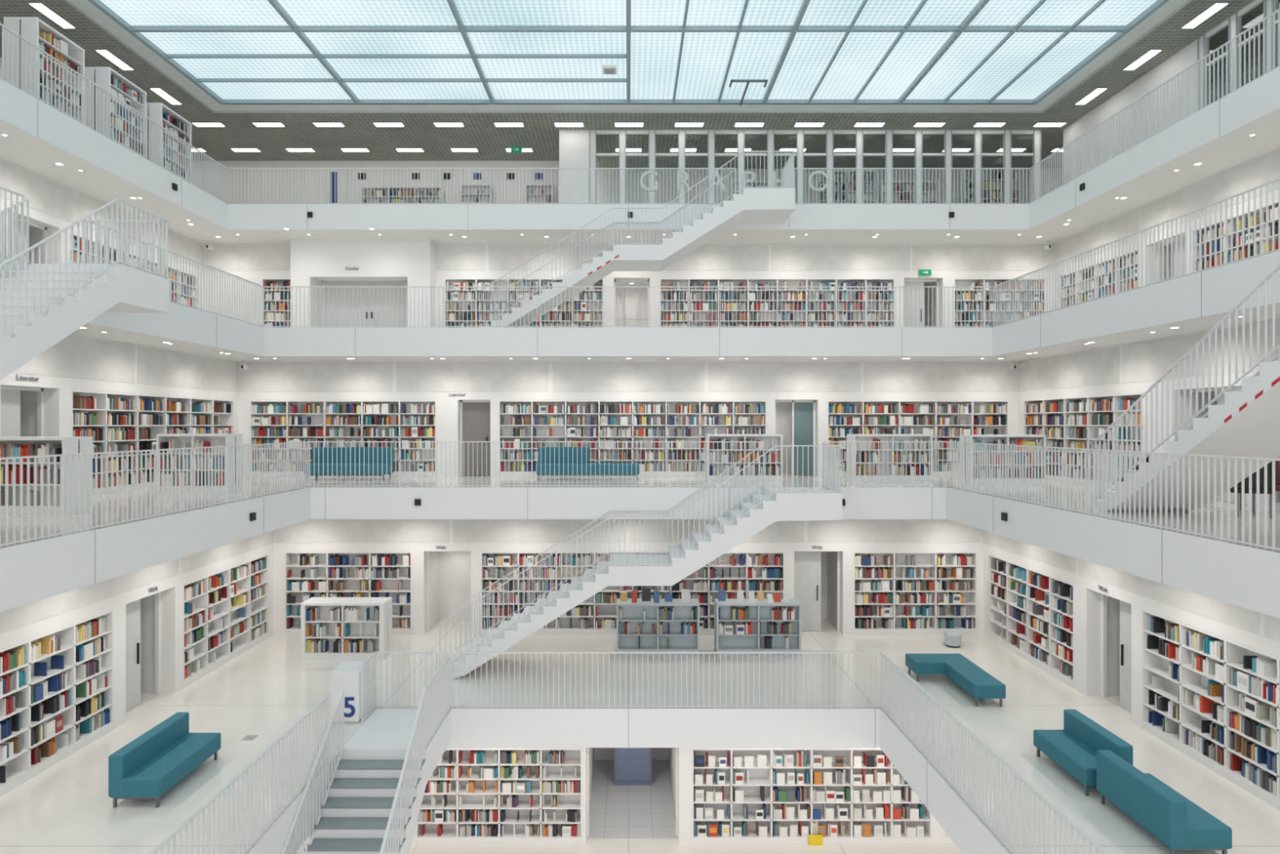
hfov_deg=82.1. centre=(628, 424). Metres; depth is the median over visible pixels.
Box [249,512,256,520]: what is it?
speakers
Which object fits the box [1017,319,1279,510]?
wall
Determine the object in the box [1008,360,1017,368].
security camera
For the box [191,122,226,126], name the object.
ceiling light panel
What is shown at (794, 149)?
ceiling light panel
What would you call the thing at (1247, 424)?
staircase
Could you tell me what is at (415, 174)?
framed pictures
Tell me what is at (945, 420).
bookcase
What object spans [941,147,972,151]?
ceiling light panel
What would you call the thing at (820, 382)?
wall
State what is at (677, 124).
ceiling light panel
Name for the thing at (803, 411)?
door
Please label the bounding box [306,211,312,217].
speakers
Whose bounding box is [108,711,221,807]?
sofa
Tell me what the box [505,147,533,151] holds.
ceiling light panel
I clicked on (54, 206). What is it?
wall
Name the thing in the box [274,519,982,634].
wall
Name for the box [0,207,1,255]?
bookcase
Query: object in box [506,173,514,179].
framed pictures
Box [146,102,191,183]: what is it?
bookcase
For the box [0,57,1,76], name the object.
wall
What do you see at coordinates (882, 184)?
shelf
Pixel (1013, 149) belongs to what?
ceiling light panel
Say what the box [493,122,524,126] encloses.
ceiling light panel
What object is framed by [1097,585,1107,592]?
sign lettering
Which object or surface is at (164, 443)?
books
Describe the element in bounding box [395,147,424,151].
ceiling light panel
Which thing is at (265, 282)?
bookcase
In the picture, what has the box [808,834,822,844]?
stool
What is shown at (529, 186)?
bookcase
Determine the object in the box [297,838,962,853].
floor
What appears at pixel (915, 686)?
railing
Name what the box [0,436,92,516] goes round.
bookcase
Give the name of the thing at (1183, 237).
door
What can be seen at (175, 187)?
speakers
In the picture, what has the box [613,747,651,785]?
information panel
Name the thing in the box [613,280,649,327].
door
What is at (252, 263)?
wall
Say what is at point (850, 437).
bookcase
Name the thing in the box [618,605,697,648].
books
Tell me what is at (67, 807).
floor
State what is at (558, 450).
sofa
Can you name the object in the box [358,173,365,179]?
framed pictures
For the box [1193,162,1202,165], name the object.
recessed light
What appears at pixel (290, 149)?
ceiling light panel
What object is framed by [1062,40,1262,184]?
wall
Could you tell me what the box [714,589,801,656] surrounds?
bookcase
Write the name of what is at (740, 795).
bookcase
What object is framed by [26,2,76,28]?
ceiling light panel
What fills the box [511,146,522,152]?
exit sign
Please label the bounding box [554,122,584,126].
ceiling light panel
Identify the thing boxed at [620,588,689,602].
books
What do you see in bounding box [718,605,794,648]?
books
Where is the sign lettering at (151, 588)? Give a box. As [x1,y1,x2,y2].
[148,586,157,592]
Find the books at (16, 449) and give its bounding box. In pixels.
[0,443,62,506]
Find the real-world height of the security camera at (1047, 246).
0.240 m
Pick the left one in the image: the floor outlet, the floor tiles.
the floor outlet
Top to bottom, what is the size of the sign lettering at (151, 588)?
0.090 m
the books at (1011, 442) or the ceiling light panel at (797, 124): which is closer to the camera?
the books at (1011, 442)
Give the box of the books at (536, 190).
[528,187,550,202]
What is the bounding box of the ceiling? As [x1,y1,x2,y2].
[0,0,1279,168]
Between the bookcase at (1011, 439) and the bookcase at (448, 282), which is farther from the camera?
the bookcase at (448, 282)
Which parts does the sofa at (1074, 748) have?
seat, backrest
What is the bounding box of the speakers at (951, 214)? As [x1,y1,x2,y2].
[948,211,954,217]
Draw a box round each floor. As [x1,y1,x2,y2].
[0,250,1279,361]
[0,618,1279,853]
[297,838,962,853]
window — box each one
[589,129,1041,203]
[1196,0,1278,110]
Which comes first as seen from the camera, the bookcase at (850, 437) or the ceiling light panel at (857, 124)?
the bookcase at (850, 437)
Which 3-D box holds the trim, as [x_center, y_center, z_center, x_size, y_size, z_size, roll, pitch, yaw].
[0.000,-10.425,10.600,27.300,0.350,27.200,0,0,0]
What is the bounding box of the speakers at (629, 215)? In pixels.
[627,211,632,217]
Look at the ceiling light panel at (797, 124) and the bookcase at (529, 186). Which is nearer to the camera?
the ceiling light panel at (797, 124)
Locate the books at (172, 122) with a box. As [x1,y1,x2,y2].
[162,113,188,179]
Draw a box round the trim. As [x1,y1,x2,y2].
[63,0,1193,113]
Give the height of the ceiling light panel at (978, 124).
0.025 m
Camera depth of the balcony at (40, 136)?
21.40 m
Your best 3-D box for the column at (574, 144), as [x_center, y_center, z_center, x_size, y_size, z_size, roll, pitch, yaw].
[-1.900,-8.360,27.300,1.060,3.880,3.200,0,0,0]
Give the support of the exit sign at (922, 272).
attached to the wall at (252, 263)
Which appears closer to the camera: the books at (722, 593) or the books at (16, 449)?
the books at (16, 449)
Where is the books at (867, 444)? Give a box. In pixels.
[855,438,928,475]
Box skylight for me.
[87,0,1169,104]
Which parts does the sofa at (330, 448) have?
seat, backrest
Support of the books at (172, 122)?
on the bookcase at (158, 113)
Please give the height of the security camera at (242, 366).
0.240 m
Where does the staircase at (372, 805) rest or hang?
on the floor at (593, 846)
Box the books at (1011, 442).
[973,439,1041,478]
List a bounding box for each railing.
[0,8,1279,204]
[0,177,1279,327]
[0,441,1279,551]
[148,651,1108,853]
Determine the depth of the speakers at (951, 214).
21.35 m
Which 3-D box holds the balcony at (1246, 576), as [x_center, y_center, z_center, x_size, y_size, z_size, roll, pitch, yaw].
[0.000,1.820,9.875,25.300,0.740,24.750,0,0,0]
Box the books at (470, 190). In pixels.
[469,189,482,202]
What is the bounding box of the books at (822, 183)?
[818,173,872,199]
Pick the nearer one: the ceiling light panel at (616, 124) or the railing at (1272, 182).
the railing at (1272, 182)
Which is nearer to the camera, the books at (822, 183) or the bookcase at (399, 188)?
the books at (822, 183)
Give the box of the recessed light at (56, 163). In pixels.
[54,162,63,165]
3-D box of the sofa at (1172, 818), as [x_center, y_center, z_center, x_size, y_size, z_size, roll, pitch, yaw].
[7.063,5.015,9.775,0.774,0.750,1.458,0,0,0]
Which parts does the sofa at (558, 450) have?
backrest, seat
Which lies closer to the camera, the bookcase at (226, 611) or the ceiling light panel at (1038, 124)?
the bookcase at (226, 611)
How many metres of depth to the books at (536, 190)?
28.64 m
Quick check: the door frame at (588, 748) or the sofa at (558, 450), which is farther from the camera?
the sofa at (558, 450)
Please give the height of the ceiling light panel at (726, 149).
0.025 m
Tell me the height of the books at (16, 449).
0.985 m
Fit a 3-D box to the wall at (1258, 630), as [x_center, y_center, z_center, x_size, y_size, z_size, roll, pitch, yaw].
[9.869,3.790,8.375,1.562,3.200,21.750,0,0,0]
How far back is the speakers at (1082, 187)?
18.84 m
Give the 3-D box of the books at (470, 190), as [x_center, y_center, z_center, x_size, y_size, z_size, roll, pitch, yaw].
[-5.929,-7.822,28.433,1.030,2.524,0.213,0,0,0]
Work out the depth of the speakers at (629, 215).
21.35 m
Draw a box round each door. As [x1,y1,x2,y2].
[0,386,43,436]
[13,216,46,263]
[125,591,159,711]
[322,280,407,327]
[328,169,346,203]
[426,551,471,631]
[460,400,490,475]
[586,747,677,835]
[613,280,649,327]
[775,400,815,475]
[794,551,839,631]
[903,280,938,327]
[1101,593,1131,711]
[1160,236,1184,282]
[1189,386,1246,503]
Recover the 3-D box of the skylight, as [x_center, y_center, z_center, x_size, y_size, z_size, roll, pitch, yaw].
[0.000,-10.370,10.550,26.220,0.180,26.200,0,0,0]
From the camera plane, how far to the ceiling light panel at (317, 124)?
25.16 m
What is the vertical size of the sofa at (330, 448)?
0.850 m
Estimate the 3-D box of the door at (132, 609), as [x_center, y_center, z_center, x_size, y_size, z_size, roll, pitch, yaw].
[-9.435,4.320,14.025,0.090,2.138,1.448,0,0,0]
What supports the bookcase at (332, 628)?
on the floor at (67, 807)
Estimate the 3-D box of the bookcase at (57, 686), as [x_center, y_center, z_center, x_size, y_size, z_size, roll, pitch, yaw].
[-9.280,4.320,8.000,0.360,2.136,9.996,0,0,0]
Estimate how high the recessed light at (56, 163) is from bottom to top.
0.016 m
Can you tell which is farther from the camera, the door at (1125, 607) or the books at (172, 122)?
the books at (172, 122)
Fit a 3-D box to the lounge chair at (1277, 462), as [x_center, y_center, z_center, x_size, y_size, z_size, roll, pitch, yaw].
[10.460,1.010,12.097,0.520,0.880,0.500,0,0,19]
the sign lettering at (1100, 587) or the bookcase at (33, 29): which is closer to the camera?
the sign lettering at (1100, 587)
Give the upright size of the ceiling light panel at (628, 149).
0.025 m
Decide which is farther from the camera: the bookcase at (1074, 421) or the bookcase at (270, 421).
the bookcase at (270, 421)
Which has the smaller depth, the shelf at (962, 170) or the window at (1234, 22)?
the window at (1234, 22)
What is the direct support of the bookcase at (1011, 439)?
on the balcony at (1246, 576)
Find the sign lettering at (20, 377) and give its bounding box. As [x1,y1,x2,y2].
[17,374,39,381]
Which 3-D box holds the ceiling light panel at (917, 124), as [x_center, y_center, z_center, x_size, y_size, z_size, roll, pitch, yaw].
[10.320,-10.287,25.200,1.010,0.025,0.340,0,0,0]
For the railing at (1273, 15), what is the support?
on the balcony at (40, 136)
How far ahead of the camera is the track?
21.95 m
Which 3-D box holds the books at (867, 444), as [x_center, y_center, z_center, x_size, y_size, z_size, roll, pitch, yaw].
[6.695,0.822,18.740,1.877,0.936,0.200,0,0,0]
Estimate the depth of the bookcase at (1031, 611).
16.66 m
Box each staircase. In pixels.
[0,198,169,380]
[280,655,451,853]
[439,443,842,679]
[480,151,795,327]
[1094,264,1279,511]
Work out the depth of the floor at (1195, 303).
18.87 m
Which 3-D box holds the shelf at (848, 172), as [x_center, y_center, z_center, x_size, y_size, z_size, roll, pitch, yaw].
[8.100,-7.920,27.380,2.200,3.000,0.360,0,0,0]
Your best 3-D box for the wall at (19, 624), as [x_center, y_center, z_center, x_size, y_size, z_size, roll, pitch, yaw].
[-9.869,3.790,8.375,1.562,3.200,21.750,0,0,0]
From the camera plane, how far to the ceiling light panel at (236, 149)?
27.48 m
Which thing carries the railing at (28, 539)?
on the balcony at (1246, 576)
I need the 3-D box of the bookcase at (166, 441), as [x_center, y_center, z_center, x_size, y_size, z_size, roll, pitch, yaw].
[-9.150,0.825,15.700,1.500,1.250,0.600,0,0,0]
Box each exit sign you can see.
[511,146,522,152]
[919,269,931,275]
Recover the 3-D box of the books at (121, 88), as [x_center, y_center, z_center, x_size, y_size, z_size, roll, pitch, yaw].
[-12.534,-7.495,18.220,0.213,1.871,1.227,0,0,0]
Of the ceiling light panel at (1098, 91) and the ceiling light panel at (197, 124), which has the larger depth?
the ceiling light panel at (197, 124)
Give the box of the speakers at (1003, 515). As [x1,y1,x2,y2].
[1000,512,1007,520]
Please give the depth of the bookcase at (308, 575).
18.91 m
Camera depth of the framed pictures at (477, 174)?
28.64 m
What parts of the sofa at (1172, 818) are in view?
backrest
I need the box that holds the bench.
[905,653,1005,706]
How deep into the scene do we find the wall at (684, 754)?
16.35 m
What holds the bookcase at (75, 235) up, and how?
on the floor at (1195, 303)
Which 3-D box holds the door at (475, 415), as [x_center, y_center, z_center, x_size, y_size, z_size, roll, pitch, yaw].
[-4.300,0.380,20.775,0.898,2.138,0.110,0,0,0]
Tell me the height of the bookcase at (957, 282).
2.136 m
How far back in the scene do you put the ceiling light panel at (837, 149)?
27.48 m
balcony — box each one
[0,66,1279,244]
[0,472,1279,618]
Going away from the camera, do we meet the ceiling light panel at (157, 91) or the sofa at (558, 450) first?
the sofa at (558, 450)
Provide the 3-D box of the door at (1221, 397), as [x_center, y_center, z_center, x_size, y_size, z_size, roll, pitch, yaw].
[11.185,0.380,13.750,0.090,2.138,1.698,0,0,0]
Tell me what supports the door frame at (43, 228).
in the wall at (54, 206)
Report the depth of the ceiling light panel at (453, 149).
27.48 m
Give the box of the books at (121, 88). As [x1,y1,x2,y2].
[111,75,142,155]
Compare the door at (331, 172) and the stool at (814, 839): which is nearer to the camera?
the stool at (814, 839)
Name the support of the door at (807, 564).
in the wall at (455, 576)
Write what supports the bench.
on the floor at (67, 807)
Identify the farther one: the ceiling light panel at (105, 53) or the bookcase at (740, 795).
the ceiling light panel at (105, 53)
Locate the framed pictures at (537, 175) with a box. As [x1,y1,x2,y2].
[535,173,542,179]
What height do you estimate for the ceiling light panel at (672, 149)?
0.025 m
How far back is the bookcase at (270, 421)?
20.51 m
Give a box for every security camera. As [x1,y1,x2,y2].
[205,240,213,249]
[240,360,248,368]
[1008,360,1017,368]
[1044,240,1051,249]
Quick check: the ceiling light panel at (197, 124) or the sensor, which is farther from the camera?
the ceiling light panel at (197, 124)
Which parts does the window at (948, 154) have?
glass lettering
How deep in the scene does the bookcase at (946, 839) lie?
16.35 m
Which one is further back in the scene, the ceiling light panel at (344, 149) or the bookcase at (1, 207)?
the ceiling light panel at (344, 149)
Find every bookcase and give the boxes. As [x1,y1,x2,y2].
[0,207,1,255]
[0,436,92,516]
[0,608,114,796]
[3,17,84,124]
[69,231,197,309]
[71,389,234,496]
[84,66,146,158]
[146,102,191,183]
[155,433,242,493]
[182,552,269,688]
[248,400,436,476]
[261,277,290,327]
[284,551,412,634]
[300,597,391,660]
[360,186,444,203]
[415,747,582,843]
[444,277,604,327]
[459,183,493,203]
[480,551,785,634]
[497,400,767,476]
[524,183,554,203]
[616,588,699,656]
[659,277,895,327]
[691,747,932,843]
[705,434,782,481]
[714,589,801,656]
[826,400,1008,476]
[846,434,933,481]
[853,551,977,634]
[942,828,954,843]
[953,277,1046,327]
[959,434,1045,484]
[987,552,1074,688]
[1022,391,1142,488]
[1058,248,1137,308]
[1141,607,1279,809]
[1191,200,1278,274]
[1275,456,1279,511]
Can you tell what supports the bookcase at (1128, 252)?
on the floor at (1195, 303)
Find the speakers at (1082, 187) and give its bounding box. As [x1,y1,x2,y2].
[1079,182,1084,191]
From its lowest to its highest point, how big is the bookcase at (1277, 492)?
2.136 m
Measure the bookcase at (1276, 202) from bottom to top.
2.136 m
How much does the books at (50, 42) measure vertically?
1.878 m
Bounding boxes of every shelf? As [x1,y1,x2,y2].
[730,180,767,198]
[815,169,876,203]
[879,180,938,203]
[959,168,1020,203]
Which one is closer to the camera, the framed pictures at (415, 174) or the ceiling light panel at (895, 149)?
the ceiling light panel at (895, 149)
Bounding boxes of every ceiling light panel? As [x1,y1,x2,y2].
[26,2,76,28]
[93,48,134,70]
[148,87,182,104]
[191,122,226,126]
[193,147,207,151]
[230,147,261,151]
[251,122,285,126]
[284,147,315,151]
[311,122,345,126]
[339,147,369,151]
[372,122,404,126]
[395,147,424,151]
[432,122,464,126]
[449,147,479,151]
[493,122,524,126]
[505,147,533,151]
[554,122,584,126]
[614,122,644,126]
[614,147,642,151]
[669,147,697,151]
[674,122,704,126]
[724,147,751,151]
[733,122,764,126]
[778,147,807,151]
[793,122,825,126]
[833,147,855,151]
[853,122,885,126]
[893,147,914,151]
[912,122,946,126]
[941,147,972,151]
[972,122,1006,126]
[995,147,1026,151]
[1032,122,1066,126]
[1049,147,1061,151]
[1074,87,1108,104]
[1122,48,1163,70]
[1180,2,1230,28]
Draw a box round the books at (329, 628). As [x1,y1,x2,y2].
[306,605,379,652]
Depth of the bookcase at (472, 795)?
16.41 m
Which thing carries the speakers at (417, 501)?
attached to the balcony at (1246, 576)
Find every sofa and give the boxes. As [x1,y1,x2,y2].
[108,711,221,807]
[304,446,393,480]
[535,446,639,480]
[1033,709,1133,795]
[1096,749,1231,853]
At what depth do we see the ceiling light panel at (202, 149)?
27.48 m
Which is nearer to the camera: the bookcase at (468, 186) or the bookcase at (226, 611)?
the bookcase at (226, 611)
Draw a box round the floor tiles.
[586,759,678,838]
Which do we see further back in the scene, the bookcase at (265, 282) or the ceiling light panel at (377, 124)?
the ceiling light panel at (377, 124)
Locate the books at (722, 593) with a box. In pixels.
[718,589,789,602]
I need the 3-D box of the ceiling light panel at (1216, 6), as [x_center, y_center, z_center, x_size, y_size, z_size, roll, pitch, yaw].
[14.500,-10.287,18.500,0.340,0.025,1.160,0,0,0]
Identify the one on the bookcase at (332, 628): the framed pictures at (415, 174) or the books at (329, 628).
the books at (329, 628)
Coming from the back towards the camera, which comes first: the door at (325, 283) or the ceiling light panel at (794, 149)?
the ceiling light panel at (794, 149)
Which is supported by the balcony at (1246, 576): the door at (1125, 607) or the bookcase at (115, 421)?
the bookcase at (115, 421)
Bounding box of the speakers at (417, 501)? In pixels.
[414,498,421,505]
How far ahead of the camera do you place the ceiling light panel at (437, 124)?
25.16 m
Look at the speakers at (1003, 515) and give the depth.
14.27 m
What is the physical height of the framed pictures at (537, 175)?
0.223 m
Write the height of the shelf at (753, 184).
3.000 m
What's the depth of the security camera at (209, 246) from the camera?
22.75 m
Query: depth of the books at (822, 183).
27.27 m
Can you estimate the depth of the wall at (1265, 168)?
18.23 m
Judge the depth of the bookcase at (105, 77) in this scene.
17.89 m
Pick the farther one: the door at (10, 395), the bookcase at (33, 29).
the bookcase at (33, 29)
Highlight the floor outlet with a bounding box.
[240,734,258,740]
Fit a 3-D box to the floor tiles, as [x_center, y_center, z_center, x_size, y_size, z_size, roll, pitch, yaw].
[0.050,9.327,18.525,2.700,0.006,3.950,0,0,0]
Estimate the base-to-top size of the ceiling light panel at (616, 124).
0.025 m
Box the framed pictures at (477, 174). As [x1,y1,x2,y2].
[473,173,480,179]
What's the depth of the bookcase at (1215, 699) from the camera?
11.51 m
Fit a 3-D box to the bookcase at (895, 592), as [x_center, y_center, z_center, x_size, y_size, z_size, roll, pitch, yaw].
[7.360,4.320,19.030,3.196,2.136,0.360,0,0,0]
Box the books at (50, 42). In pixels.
[38,27,80,114]
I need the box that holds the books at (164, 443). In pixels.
[160,439,224,485]
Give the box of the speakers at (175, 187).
[172,182,177,191]
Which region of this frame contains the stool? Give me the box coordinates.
[943,630,961,648]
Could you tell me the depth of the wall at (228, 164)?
28.70 m
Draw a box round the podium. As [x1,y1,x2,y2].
[330,661,368,722]
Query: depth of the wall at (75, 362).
15.30 m
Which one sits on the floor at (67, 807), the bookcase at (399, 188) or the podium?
the podium
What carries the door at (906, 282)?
in the wall at (252, 263)
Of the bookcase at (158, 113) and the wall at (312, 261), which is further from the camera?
the wall at (312, 261)
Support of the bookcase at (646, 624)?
on the floor at (67, 807)
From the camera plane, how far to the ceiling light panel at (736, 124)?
25.16 m
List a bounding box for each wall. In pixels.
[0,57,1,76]
[0,158,204,311]
[0,333,239,436]
[0,529,274,728]
[193,160,559,203]
[204,244,1053,327]
[238,361,1018,476]
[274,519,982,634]
[290,240,435,327]
[411,747,942,844]
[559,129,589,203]
[596,168,1061,203]
[982,529,1279,728]
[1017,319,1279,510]
[1052,148,1279,309]
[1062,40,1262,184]
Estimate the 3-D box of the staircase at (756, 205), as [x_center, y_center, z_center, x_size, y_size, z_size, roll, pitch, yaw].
[0.253,-4.963,20.675,8.547,4.936,1.463,0,0,0]
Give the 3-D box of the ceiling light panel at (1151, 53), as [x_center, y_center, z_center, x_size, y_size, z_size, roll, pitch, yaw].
[14.500,-10.287,20.750,0.340,0.025,1.160,0,0,0]
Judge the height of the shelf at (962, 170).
3.000 m
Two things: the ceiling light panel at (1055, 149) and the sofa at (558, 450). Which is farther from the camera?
the ceiling light panel at (1055, 149)
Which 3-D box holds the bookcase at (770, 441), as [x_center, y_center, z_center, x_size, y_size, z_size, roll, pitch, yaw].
[2.950,0.850,18.900,1.900,1.200,0.600,0,0,0]
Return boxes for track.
[728,80,768,106]
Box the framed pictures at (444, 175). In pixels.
[442,173,450,179]
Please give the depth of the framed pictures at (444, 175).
28.64 m
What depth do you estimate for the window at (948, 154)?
25.72 m
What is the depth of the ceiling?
25.43 m
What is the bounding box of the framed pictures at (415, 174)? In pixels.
[412,173,419,179]
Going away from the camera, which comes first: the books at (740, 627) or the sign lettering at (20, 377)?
the sign lettering at (20, 377)
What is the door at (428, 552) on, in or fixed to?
in the wall at (455, 576)
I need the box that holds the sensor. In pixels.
[602,65,616,74]
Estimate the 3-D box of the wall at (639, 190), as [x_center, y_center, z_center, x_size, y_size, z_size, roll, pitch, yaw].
[8.115,-8.360,29.700,18.970,3.880,0.200,0,0,0]
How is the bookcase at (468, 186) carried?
on the balcony at (40, 136)
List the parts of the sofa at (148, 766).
backrest, seat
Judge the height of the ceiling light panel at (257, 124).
0.025 m
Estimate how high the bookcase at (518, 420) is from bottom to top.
2.136 m
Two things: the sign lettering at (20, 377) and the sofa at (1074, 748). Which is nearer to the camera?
the sofa at (1074, 748)
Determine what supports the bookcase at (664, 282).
on the floor at (1195, 303)
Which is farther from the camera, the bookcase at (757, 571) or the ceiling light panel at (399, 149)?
the ceiling light panel at (399, 149)
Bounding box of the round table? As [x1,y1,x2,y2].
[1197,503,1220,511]

